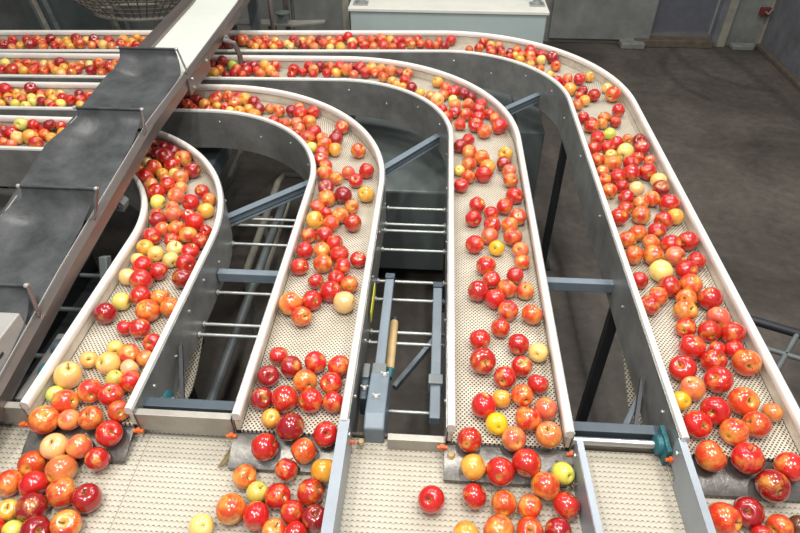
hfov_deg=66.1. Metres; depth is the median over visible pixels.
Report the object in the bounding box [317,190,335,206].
apple
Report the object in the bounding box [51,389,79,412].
apple
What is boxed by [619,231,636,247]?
apple
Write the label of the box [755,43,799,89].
baseboard
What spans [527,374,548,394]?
apple
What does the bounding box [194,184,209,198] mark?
apple
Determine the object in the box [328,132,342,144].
apple
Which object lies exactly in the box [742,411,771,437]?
apple
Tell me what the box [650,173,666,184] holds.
apple
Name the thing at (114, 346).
apple
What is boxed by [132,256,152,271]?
apple
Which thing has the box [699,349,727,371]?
apple
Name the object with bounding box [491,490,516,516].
apple
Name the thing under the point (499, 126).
apple
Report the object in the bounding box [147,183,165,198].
apple
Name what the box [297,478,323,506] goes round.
apple
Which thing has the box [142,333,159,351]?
apple
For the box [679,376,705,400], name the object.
apple
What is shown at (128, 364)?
apple
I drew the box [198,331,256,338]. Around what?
rod
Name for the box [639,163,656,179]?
apple
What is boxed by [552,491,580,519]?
apple
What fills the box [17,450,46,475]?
apple
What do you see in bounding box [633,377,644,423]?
rod
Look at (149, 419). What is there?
channel
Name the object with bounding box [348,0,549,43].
cabinet
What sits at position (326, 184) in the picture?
apple
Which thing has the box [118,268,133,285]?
apple
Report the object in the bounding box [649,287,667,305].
apple
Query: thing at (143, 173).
apple
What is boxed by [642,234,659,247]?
apple
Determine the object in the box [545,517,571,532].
apple
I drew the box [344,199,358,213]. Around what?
apple
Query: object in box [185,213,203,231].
apple
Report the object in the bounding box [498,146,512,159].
apple
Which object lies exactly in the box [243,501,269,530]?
apple
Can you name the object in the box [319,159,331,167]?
apple
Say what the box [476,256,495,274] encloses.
apple
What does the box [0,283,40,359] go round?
flap
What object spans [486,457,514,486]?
apple
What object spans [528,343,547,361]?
apple
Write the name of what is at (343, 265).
apple
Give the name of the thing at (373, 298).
strip
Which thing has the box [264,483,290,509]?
apple
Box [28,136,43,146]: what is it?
apple
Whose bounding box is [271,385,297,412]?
apple
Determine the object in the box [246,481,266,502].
apple
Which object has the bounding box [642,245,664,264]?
apple
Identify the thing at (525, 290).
apple
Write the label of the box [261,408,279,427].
apple
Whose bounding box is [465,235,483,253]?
apple
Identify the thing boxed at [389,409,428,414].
rod
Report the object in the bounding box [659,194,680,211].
apple
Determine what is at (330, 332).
conveyor
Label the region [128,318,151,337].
apple
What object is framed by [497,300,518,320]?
apple
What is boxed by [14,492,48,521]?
apple
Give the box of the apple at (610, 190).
[603,183,617,198]
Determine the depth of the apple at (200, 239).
2.48 m
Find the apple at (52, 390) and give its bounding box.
[45,386,63,402]
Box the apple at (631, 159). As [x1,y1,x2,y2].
[622,155,639,167]
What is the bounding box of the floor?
[0,29,799,435]
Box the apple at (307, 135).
[300,130,315,142]
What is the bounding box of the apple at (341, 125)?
[335,120,348,133]
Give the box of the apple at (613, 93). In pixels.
[605,86,620,101]
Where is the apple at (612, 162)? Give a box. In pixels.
[604,155,621,170]
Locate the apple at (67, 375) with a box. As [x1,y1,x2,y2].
[53,361,82,388]
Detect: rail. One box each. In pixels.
[15,334,64,401]
[156,0,295,29]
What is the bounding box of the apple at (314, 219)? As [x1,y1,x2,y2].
[306,211,323,229]
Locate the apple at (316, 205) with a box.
[310,199,324,211]
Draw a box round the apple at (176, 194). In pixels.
[167,187,184,203]
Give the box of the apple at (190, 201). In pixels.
[182,194,199,210]
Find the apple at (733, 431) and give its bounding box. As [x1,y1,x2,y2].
[719,418,749,445]
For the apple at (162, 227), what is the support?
on the conveyor at (196, 301)
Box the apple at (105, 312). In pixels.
[93,302,116,323]
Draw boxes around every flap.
[0,105,145,220]
[0,184,98,325]
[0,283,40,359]
[65,46,188,128]
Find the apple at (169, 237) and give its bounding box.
[164,233,179,245]
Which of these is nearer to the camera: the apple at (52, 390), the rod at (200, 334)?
the apple at (52, 390)
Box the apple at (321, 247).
[313,242,329,256]
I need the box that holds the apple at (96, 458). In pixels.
[84,447,109,470]
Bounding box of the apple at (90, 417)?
[77,406,103,429]
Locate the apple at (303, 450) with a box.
[290,438,315,464]
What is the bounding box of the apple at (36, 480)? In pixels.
[18,470,49,495]
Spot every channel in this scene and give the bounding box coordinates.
[0,401,26,422]
[133,408,235,433]
[387,433,444,451]
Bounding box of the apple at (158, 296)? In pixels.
[150,288,169,304]
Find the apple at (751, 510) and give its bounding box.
[732,496,764,527]
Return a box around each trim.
[634,36,713,47]
[710,0,730,45]
[716,0,739,46]
[755,0,775,45]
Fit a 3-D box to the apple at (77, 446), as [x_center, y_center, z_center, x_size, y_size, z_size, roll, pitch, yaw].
[-0.940,0.526,1.801,0.071,0.073,0.071,-24,46,-26]
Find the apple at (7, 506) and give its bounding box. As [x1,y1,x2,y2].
[0,499,16,520]
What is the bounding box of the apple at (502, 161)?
[496,156,510,170]
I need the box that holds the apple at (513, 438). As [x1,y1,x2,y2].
[501,426,526,451]
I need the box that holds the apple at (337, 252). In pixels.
[330,245,348,261]
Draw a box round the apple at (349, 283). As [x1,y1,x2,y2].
[340,275,357,292]
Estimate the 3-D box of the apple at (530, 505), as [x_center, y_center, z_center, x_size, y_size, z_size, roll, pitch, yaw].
[0.355,0.659,1.684,0.065,0.070,0.069,9,41,11]
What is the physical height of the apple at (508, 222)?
0.069 m
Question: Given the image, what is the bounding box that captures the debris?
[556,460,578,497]
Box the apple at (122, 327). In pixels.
[116,320,130,334]
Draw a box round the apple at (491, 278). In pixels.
[482,271,500,288]
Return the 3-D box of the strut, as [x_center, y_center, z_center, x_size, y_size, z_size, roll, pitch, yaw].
[-1.127,0.249,2.394,0.030,0.519,0.333,0,40,0]
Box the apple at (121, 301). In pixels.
[111,292,130,309]
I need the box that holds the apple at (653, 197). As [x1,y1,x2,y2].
[644,191,659,206]
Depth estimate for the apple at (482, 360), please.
1.97 m
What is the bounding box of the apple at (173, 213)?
[164,206,181,221]
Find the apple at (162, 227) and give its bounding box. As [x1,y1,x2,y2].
[155,222,168,236]
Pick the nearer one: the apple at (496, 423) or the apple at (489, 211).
the apple at (496, 423)
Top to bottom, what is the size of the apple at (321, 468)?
0.072 m
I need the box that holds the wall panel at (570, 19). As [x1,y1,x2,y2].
[548,0,658,39]
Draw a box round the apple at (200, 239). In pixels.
[192,233,207,248]
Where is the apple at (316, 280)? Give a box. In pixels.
[307,273,323,288]
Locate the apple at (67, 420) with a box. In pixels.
[57,409,79,430]
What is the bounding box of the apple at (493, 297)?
[485,289,504,309]
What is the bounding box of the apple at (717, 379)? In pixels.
[703,366,733,393]
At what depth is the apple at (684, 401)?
1.87 m
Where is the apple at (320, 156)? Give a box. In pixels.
[314,152,328,165]
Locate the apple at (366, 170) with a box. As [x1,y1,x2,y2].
[359,163,373,178]
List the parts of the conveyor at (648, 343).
leg, leg, plate, transfer plate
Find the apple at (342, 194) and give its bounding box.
[334,186,351,203]
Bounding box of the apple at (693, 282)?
[680,274,702,294]
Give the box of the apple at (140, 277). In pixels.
[129,269,152,289]
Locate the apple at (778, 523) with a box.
[765,514,794,532]
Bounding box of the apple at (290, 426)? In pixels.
[275,413,304,440]
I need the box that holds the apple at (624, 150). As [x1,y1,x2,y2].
[617,143,633,159]
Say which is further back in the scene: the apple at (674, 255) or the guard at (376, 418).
the apple at (674, 255)
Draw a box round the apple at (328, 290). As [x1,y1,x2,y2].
[319,281,340,302]
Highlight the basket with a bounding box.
[72,0,180,21]
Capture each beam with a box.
[143,397,234,419]
[217,268,277,283]
[228,180,315,226]
[372,273,394,371]
[384,134,438,177]
[428,282,442,424]
[505,93,539,114]
[547,277,613,292]
[573,421,659,439]
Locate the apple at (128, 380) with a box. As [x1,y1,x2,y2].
[118,370,140,391]
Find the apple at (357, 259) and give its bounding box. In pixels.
[350,251,365,267]
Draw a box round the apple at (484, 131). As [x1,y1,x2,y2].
[477,124,491,138]
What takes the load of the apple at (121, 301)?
on the conveyor at (196, 301)
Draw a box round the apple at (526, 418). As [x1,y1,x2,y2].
[515,405,541,430]
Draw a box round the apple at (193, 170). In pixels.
[183,162,200,178]
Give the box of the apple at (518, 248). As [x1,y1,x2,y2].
[512,242,528,256]
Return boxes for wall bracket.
[759,7,773,15]
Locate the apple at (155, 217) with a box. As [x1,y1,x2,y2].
[148,211,166,227]
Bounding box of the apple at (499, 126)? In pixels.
[491,118,507,134]
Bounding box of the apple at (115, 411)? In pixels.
[107,400,128,421]
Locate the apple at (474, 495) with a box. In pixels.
[462,483,486,509]
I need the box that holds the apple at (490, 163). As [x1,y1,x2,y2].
[480,159,495,172]
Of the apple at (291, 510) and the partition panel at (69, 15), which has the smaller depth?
the apple at (291, 510)
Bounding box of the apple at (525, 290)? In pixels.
[516,282,533,299]
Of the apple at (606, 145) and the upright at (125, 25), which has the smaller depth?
the apple at (606, 145)
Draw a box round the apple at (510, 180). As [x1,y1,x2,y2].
[503,172,517,187]
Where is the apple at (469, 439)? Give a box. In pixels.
[457,427,481,452]
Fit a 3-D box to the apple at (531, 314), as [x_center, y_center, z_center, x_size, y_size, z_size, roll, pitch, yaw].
[0.466,0.169,2.168,0.072,0.075,0.075,-26,46,-27]
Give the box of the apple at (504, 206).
[496,198,512,214]
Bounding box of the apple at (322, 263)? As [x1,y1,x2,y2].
[313,254,332,272]
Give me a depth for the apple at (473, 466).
1.72 m
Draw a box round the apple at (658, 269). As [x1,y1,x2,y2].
[648,259,673,281]
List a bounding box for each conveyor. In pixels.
[0,30,799,501]
[0,52,574,488]
[0,81,385,473]
[0,115,232,462]
[0,422,799,532]
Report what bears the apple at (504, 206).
on the conveyor at (371, 97)
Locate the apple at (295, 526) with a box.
[283,520,307,532]
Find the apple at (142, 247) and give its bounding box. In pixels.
[136,239,153,255]
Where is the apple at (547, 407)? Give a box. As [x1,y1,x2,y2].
[534,397,557,420]
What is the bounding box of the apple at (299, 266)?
[290,258,308,274]
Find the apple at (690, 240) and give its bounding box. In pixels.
[679,231,698,250]
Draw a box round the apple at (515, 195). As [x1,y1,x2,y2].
[505,188,522,203]
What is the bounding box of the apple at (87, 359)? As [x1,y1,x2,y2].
[79,351,97,367]
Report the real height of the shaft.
0.075 m
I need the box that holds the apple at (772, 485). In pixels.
[754,469,791,502]
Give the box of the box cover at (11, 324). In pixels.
[0,312,25,371]
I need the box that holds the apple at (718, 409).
[700,396,730,424]
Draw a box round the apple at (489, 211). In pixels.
[484,206,498,218]
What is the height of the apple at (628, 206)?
0.066 m
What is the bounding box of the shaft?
[572,425,672,464]
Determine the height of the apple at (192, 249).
0.073 m
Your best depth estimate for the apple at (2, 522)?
1.64 m
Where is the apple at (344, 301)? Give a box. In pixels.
[333,291,354,313]
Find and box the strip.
[370,283,374,321]
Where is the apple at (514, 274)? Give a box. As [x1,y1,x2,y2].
[506,267,523,283]
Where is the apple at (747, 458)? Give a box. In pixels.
[730,442,764,474]
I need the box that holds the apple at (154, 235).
[142,227,161,244]
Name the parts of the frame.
rail, rail, joint plate, support arm, support arm, leg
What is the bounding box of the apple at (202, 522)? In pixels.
[189,513,213,532]
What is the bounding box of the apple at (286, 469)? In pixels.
[275,458,297,481]
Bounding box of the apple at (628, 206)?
[617,201,633,215]
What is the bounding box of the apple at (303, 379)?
[293,369,317,392]
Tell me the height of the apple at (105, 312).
0.078 m
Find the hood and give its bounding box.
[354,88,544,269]
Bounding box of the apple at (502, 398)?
[492,390,510,407]
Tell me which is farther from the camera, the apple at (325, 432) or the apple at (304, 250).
the apple at (304, 250)
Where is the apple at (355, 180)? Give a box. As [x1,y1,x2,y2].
[348,173,362,187]
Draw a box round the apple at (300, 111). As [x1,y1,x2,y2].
[293,106,307,119]
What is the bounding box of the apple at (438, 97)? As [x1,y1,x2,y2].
[430,92,443,104]
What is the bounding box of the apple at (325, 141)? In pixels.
[317,137,331,150]
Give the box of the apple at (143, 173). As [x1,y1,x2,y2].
[136,168,154,182]
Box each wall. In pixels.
[0,0,771,45]
[760,0,799,79]
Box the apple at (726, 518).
[708,502,742,532]
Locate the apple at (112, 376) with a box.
[105,370,122,383]
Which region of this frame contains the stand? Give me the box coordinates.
[222,150,302,334]
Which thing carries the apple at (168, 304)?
on the conveyor at (196, 301)
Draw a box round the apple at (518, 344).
[508,334,528,354]
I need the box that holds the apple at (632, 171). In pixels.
[624,165,639,181]
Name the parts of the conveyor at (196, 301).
guard rail, plate, transfer plate, plate, leg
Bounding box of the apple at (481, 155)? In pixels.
[474,150,489,165]
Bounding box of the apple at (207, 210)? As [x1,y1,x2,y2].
[197,203,214,218]
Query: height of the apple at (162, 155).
0.092 m
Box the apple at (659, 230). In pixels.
[647,223,666,238]
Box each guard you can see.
[321,419,351,532]
[364,371,389,442]
[572,440,602,532]
[671,438,715,532]
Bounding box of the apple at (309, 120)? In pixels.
[302,115,315,128]
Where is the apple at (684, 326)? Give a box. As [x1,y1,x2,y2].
[675,318,696,336]
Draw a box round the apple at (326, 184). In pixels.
[318,179,334,191]
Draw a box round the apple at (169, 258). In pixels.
[162,252,177,267]
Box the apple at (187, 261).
[175,253,195,271]
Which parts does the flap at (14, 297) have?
hanger rod, link arm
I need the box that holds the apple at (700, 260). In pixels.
[686,252,706,269]
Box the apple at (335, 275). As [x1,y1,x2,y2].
[328,270,343,284]
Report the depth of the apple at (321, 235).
2.50 m
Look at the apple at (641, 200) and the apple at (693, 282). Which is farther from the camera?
the apple at (641, 200)
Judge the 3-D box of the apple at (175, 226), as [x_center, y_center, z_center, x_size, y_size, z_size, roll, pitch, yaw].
[-0.929,-0.157,2.561,0.072,0.072,0.066,-30,48,-30]
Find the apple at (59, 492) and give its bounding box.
[45,477,76,508]
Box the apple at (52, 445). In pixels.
[39,433,67,459]
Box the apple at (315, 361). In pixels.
[304,351,326,373]
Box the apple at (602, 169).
[596,165,609,175]
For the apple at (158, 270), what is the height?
0.072 m
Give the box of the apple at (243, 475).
[232,464,256,488]
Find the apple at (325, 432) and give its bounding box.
[313,421,337,447]
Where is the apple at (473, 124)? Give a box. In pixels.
[468,117,482,131]
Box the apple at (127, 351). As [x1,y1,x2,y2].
[118,344,139,361]
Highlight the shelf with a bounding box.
[235,19,324,26]
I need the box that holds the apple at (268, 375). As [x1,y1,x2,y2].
[257,365,279,386]
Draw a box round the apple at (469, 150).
[462,144,476,157]
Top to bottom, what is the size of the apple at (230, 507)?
0.083 m
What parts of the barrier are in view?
rail, rail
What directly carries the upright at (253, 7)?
on the floor
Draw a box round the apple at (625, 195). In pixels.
[618,190,633,202]
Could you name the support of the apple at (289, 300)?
on the conveyor at (330, 332)
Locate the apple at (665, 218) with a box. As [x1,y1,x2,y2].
[654,212,673,228]
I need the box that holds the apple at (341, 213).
[332,207,348,223]
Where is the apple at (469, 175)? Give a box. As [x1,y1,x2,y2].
[461,170,474,183]
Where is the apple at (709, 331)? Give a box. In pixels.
[697,320,721,341]
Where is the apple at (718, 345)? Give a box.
[708,341,725,353]
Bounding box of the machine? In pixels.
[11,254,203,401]
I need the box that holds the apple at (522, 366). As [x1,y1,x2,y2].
[511,356,532,377]
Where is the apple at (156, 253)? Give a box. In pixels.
[147,246,163,261]
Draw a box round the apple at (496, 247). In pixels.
[489,240,504,255]
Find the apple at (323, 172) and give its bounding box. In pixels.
[317,165,332,179]
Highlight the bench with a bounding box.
[231,10,324,29]
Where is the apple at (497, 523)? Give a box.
[483,514,513,532]
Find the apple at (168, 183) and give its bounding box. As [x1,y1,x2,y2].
[159,177,174,192]
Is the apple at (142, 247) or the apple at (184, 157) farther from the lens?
the apple at (184, 157)
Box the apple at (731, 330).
[720,321,746,342]
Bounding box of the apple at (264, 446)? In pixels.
[251,433,277,460]
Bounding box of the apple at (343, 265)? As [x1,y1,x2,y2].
[333,258,350,274]
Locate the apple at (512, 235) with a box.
[503,227,522,245]
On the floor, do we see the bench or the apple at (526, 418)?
the bench
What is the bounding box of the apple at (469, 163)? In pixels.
[462,157,476,170]
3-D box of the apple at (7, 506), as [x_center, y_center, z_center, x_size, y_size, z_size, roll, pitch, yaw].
[-1.071,0.665,1.680,0.059,0.059,0.058,-11,41,-13]
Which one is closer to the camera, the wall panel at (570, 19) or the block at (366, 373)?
the block at (366, 373)
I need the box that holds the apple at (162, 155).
[156,148,173,166]
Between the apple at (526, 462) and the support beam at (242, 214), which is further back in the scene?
the support beam at (242, 214)
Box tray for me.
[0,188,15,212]
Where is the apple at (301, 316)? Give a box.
[291,306,312,326]
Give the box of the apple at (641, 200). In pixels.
[632,195,648,208]
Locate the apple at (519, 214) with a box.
[509,208,526,225]
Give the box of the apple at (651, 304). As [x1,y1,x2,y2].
[641,295,659,314]
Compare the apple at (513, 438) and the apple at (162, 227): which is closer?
the apple at (513, 438)
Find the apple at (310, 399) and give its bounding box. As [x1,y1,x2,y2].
[298,388,321,412]
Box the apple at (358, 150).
[351,143,365,158]
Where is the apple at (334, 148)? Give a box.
[329,142,341,156]
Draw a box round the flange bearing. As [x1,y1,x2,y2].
[161,389,175,397]
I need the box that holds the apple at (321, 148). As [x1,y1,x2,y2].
[314,145,328,155]
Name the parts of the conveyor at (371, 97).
plate, guard rail, leg, wing knob, plate, transfer plate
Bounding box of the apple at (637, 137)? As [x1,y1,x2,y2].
[632,134,647,145]
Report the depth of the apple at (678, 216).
2.60 m
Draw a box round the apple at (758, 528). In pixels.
[750,525,772,532]
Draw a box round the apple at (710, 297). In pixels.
[697,286,723,309]
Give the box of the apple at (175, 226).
[168,220,184,235]
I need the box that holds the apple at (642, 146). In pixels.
[634,140,649,154]
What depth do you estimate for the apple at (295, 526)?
1.62 m
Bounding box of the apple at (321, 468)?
[311,459,331,483]
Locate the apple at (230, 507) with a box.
[215,493,245,524]
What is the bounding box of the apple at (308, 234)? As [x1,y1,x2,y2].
[301,228,315,242]
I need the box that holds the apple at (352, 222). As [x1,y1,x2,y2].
[344,214,361,231]
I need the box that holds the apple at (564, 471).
[551,461,574,484]
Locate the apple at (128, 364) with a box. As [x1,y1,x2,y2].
[120,359,138,372]
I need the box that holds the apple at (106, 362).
[95,352,121,374]
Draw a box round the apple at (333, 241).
[326,235,342,250]
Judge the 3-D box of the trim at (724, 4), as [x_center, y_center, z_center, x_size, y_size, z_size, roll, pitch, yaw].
[3.701,-3.605,6.521,0.070,2.500,0.140,2,40,3]
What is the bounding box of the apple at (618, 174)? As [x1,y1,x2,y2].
[610,168,625,183]
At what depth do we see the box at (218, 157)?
3.69 m
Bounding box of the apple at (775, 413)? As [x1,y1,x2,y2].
[761,403,783,421]
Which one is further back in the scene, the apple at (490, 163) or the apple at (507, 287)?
the apple at (490, 163)
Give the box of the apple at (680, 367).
[668,355,696,380]
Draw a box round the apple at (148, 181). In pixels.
[143,177,157,190]
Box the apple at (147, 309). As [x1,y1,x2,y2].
[135,299,159,321]
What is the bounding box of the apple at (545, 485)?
[531,470,559,500]
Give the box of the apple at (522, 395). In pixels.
[511,384,533,406]
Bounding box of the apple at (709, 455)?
[694,440,727,471]
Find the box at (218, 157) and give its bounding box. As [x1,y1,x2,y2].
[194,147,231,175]
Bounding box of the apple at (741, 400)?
[727,387,759,415]
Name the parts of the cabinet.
post, post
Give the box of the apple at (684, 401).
[674,391,691,410]
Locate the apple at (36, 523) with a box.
[18,515,49,532]
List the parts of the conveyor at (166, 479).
wing knob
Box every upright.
[28,0,60,29]
[101,0,130,29]
[247,0,261,29]
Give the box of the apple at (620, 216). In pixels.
[611,208,628,225]
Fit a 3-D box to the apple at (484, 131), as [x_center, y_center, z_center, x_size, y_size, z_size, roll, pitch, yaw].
[0.440,-0.706,3.211,0.078,0.076,0.074,-12,41,-14]
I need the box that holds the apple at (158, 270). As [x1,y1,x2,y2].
[149,262,167,280]
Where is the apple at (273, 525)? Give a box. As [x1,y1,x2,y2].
[262,518,284,532]
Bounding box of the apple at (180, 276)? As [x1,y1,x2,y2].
[172,268,191,287]
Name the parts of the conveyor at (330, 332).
plate, guard rail, transfer plate, plate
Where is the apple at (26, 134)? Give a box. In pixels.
[21,129,38,143]
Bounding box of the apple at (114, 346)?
[106,340,122,354]
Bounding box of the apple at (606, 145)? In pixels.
[601,140,614,153]
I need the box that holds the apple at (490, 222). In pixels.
[483,216,500,231]
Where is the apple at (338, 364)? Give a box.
[327,355,348,376]
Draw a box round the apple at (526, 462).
[511,448,541,477]
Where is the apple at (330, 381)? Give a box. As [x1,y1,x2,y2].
[320,372,342,393]
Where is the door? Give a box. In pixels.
[651,0,720,36]
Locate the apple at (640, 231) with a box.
[629,225,646,241]
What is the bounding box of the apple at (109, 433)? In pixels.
[95,420,122,446]
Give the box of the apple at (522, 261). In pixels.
[514,254,529,269]
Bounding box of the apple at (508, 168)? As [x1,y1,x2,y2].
[502,164,515,175]
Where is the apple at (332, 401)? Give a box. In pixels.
[322,391,342,412]
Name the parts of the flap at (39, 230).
hanger rod, link arm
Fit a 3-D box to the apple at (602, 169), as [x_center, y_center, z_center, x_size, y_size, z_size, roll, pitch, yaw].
[0.955,-0.446,2.907,0.066,0.067,0.068,-18,43,-21]
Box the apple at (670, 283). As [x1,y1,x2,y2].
[656,275,680,297]
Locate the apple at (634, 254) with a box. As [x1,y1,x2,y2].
[625,245,642,264]
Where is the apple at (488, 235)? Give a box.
[481,228,497,244]
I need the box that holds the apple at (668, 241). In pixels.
[660,235,681,251]
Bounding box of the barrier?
[750,315,799,370]
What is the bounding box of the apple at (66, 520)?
[49,509,82,532]
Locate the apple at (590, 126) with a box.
[584,119,598,132]
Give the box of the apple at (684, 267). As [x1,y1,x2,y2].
[675,260,697,278]
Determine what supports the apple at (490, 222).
on the conveyor at (371, 97)
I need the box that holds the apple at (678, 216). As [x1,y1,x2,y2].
[668,208,683,224]
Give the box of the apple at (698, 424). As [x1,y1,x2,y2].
[683,410,712,438]
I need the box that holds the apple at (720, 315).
[705,307,730,326]
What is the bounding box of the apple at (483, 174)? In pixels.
[475,165,492,182]
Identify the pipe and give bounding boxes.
[206,202,287,399]
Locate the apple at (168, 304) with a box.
[159,297,177,316]
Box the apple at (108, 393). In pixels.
[97,383,123,406]
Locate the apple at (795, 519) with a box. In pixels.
[789,515,799,532]
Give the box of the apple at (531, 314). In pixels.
[521,304,542,324]
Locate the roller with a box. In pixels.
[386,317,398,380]
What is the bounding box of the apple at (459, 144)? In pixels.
[454,139,467,152]
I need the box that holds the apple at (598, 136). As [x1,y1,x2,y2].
[590,131,604,143]
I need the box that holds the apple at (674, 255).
[665,246,685,265]
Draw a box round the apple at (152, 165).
[145,160,162,175]
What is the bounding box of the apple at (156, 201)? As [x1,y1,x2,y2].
[150,194,165,208]
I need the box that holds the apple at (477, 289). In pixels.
[468,280,488,301]
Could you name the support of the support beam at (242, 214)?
attached to the conveyor at (330, 332)
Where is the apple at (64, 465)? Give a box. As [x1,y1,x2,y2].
[44,454,77,482]
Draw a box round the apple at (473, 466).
[460,453,485,480]
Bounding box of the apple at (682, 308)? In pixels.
[673,300,697,319]
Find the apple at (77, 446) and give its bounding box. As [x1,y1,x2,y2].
[65,433,92,458]
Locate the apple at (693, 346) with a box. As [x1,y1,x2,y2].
[678,335,705,359]
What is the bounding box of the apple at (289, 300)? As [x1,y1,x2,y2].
[278,291,302,315]
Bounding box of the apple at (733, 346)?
[725,340,744,357]
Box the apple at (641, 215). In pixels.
[632,206,651,224]
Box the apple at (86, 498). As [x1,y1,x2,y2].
[71,483,102,513]
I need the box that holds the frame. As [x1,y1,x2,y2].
[0,0,290,418]
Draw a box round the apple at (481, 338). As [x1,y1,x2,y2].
[469,329,490,349]
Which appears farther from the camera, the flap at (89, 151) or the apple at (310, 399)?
the flap at (89, 151)
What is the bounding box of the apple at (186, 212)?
[181,209,194,221]
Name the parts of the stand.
leg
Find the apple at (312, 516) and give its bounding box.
[301,504,324,532]
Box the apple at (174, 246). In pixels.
[166,240,182,255]
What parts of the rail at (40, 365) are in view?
motor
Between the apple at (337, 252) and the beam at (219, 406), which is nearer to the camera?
the beam at (219, 406)
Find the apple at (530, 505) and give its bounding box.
[517,494,541,518]
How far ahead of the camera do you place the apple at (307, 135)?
3.11 m
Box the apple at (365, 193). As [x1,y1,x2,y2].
[357,186,373,202]
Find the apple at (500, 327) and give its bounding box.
[490,318,509,337]
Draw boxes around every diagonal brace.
[392,338,431,390]
[623,394,636,423]
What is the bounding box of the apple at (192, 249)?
[180,243,199,259]
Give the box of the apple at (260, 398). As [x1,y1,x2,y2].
[250,387,271,409]
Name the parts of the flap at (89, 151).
hanger rod, link arm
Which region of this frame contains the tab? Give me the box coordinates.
[217,445,231,467]
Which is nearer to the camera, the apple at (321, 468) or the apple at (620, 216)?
the apple at (321, 468)
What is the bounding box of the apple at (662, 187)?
[652,180,670,196]
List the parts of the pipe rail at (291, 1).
post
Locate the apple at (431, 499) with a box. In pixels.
[418,485,444,513]
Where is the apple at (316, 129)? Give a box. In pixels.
[307,125,321,137]
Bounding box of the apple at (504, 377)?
[493,366,516,388]
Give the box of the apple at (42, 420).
[27,405,59,434]
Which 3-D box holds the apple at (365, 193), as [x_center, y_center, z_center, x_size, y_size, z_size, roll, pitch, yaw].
[-0.153,-0.323,2.756,0.075,0.075,0.075,31,49,31]
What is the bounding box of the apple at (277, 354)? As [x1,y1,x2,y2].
[269,347,287,364]
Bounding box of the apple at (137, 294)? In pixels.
[129,286,150,304]
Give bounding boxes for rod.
[179,343,184,398]
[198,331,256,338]
[202,321,260,327]
[216,289,270,295]
[231,241,286,246]
[232,224,292,227]
[248,218,295,221]
[368,339,444,348]
[369,328,444,337]
[374,296,444,304]
[377,278,444,286]
[381,247,445,254]
[384,228,445,234]
[385,221,445,228]
[387,206,445,212]
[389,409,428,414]
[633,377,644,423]
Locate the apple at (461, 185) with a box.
[454,178,468,192]
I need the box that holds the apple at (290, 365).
[280,356,301,377]
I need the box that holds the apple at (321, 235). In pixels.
[315,226,332,242]
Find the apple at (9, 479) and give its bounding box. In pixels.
[0,469,22,496]
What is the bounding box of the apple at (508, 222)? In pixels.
[501,217,517,230]
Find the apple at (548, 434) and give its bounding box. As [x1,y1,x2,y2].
[535,421,561,448]
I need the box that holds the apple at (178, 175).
[172,169,188,182]
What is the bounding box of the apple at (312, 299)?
[302,290,321,310]
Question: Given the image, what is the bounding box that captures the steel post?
[342,0,350,29]
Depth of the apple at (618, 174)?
2.85 m
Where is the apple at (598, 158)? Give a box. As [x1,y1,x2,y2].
[592,153,604,165]
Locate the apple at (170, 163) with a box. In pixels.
[164,158,180,171]
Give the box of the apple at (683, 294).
[675,289,696,303]
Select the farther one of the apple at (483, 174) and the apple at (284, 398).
the apple at (483, 174)
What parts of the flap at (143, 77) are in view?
hanger rod, link arm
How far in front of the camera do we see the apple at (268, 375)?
1.94 m
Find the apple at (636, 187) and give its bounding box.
[629,181,644,195]
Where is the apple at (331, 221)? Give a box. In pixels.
[322,215,338,231]
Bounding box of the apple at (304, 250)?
[296,242,312,258]
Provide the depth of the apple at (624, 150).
3.02 m
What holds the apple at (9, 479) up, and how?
on the conveyor at (166, 479)
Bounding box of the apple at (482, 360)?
[470,348,495,373]
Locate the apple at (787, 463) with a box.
[773,452,799,482]
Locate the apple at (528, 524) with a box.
[516,516,543,532]
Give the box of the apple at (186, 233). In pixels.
[179,226,197,243]
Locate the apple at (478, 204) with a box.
[469,197,485,212]
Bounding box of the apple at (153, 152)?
[149,147,160,159]
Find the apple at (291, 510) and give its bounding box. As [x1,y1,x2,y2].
[280,499,303,523]
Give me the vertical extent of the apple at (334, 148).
0.070 m
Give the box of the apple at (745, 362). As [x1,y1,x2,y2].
[731,349,761,376]
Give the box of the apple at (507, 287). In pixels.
[497,279,516,297]
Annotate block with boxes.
[359,363,370,414]
[618,39,644,48]
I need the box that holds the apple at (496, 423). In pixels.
[486,412,507,435]
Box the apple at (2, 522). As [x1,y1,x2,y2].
[0,518,4,532]
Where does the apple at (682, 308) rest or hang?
on the conveyor at (648, 343)
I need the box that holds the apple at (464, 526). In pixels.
[453,520,479,532]
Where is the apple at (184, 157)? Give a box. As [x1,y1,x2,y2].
[174,150,191,165]
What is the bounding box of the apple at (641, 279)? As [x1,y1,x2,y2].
[633,272,648,288]
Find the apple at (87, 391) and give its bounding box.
[77,379,101,403]
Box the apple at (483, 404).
[471,392,496,417]
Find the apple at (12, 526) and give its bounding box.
[1,520,22,532]
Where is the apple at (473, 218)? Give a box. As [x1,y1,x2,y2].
[465,210,481,226]
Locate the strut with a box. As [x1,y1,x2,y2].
[99,256,110,279]
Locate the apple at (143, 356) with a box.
[136,350,151,367]
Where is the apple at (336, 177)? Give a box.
[329,172,342,184]
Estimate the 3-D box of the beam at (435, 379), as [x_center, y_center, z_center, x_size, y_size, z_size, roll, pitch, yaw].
[0.129,0.281,2.174,0.048,0.055,0.640,2,40,3]
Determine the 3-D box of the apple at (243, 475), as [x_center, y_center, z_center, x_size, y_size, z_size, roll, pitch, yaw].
[-0.444,0.599,1.756,0.067,0.068,0.069,25,46,27]
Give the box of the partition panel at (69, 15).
[20,0,133,29]
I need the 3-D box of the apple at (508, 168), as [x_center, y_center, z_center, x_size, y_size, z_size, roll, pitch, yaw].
[0.518,-0.451,2.912,0.067,0.069,0.070,-14,42,-16]

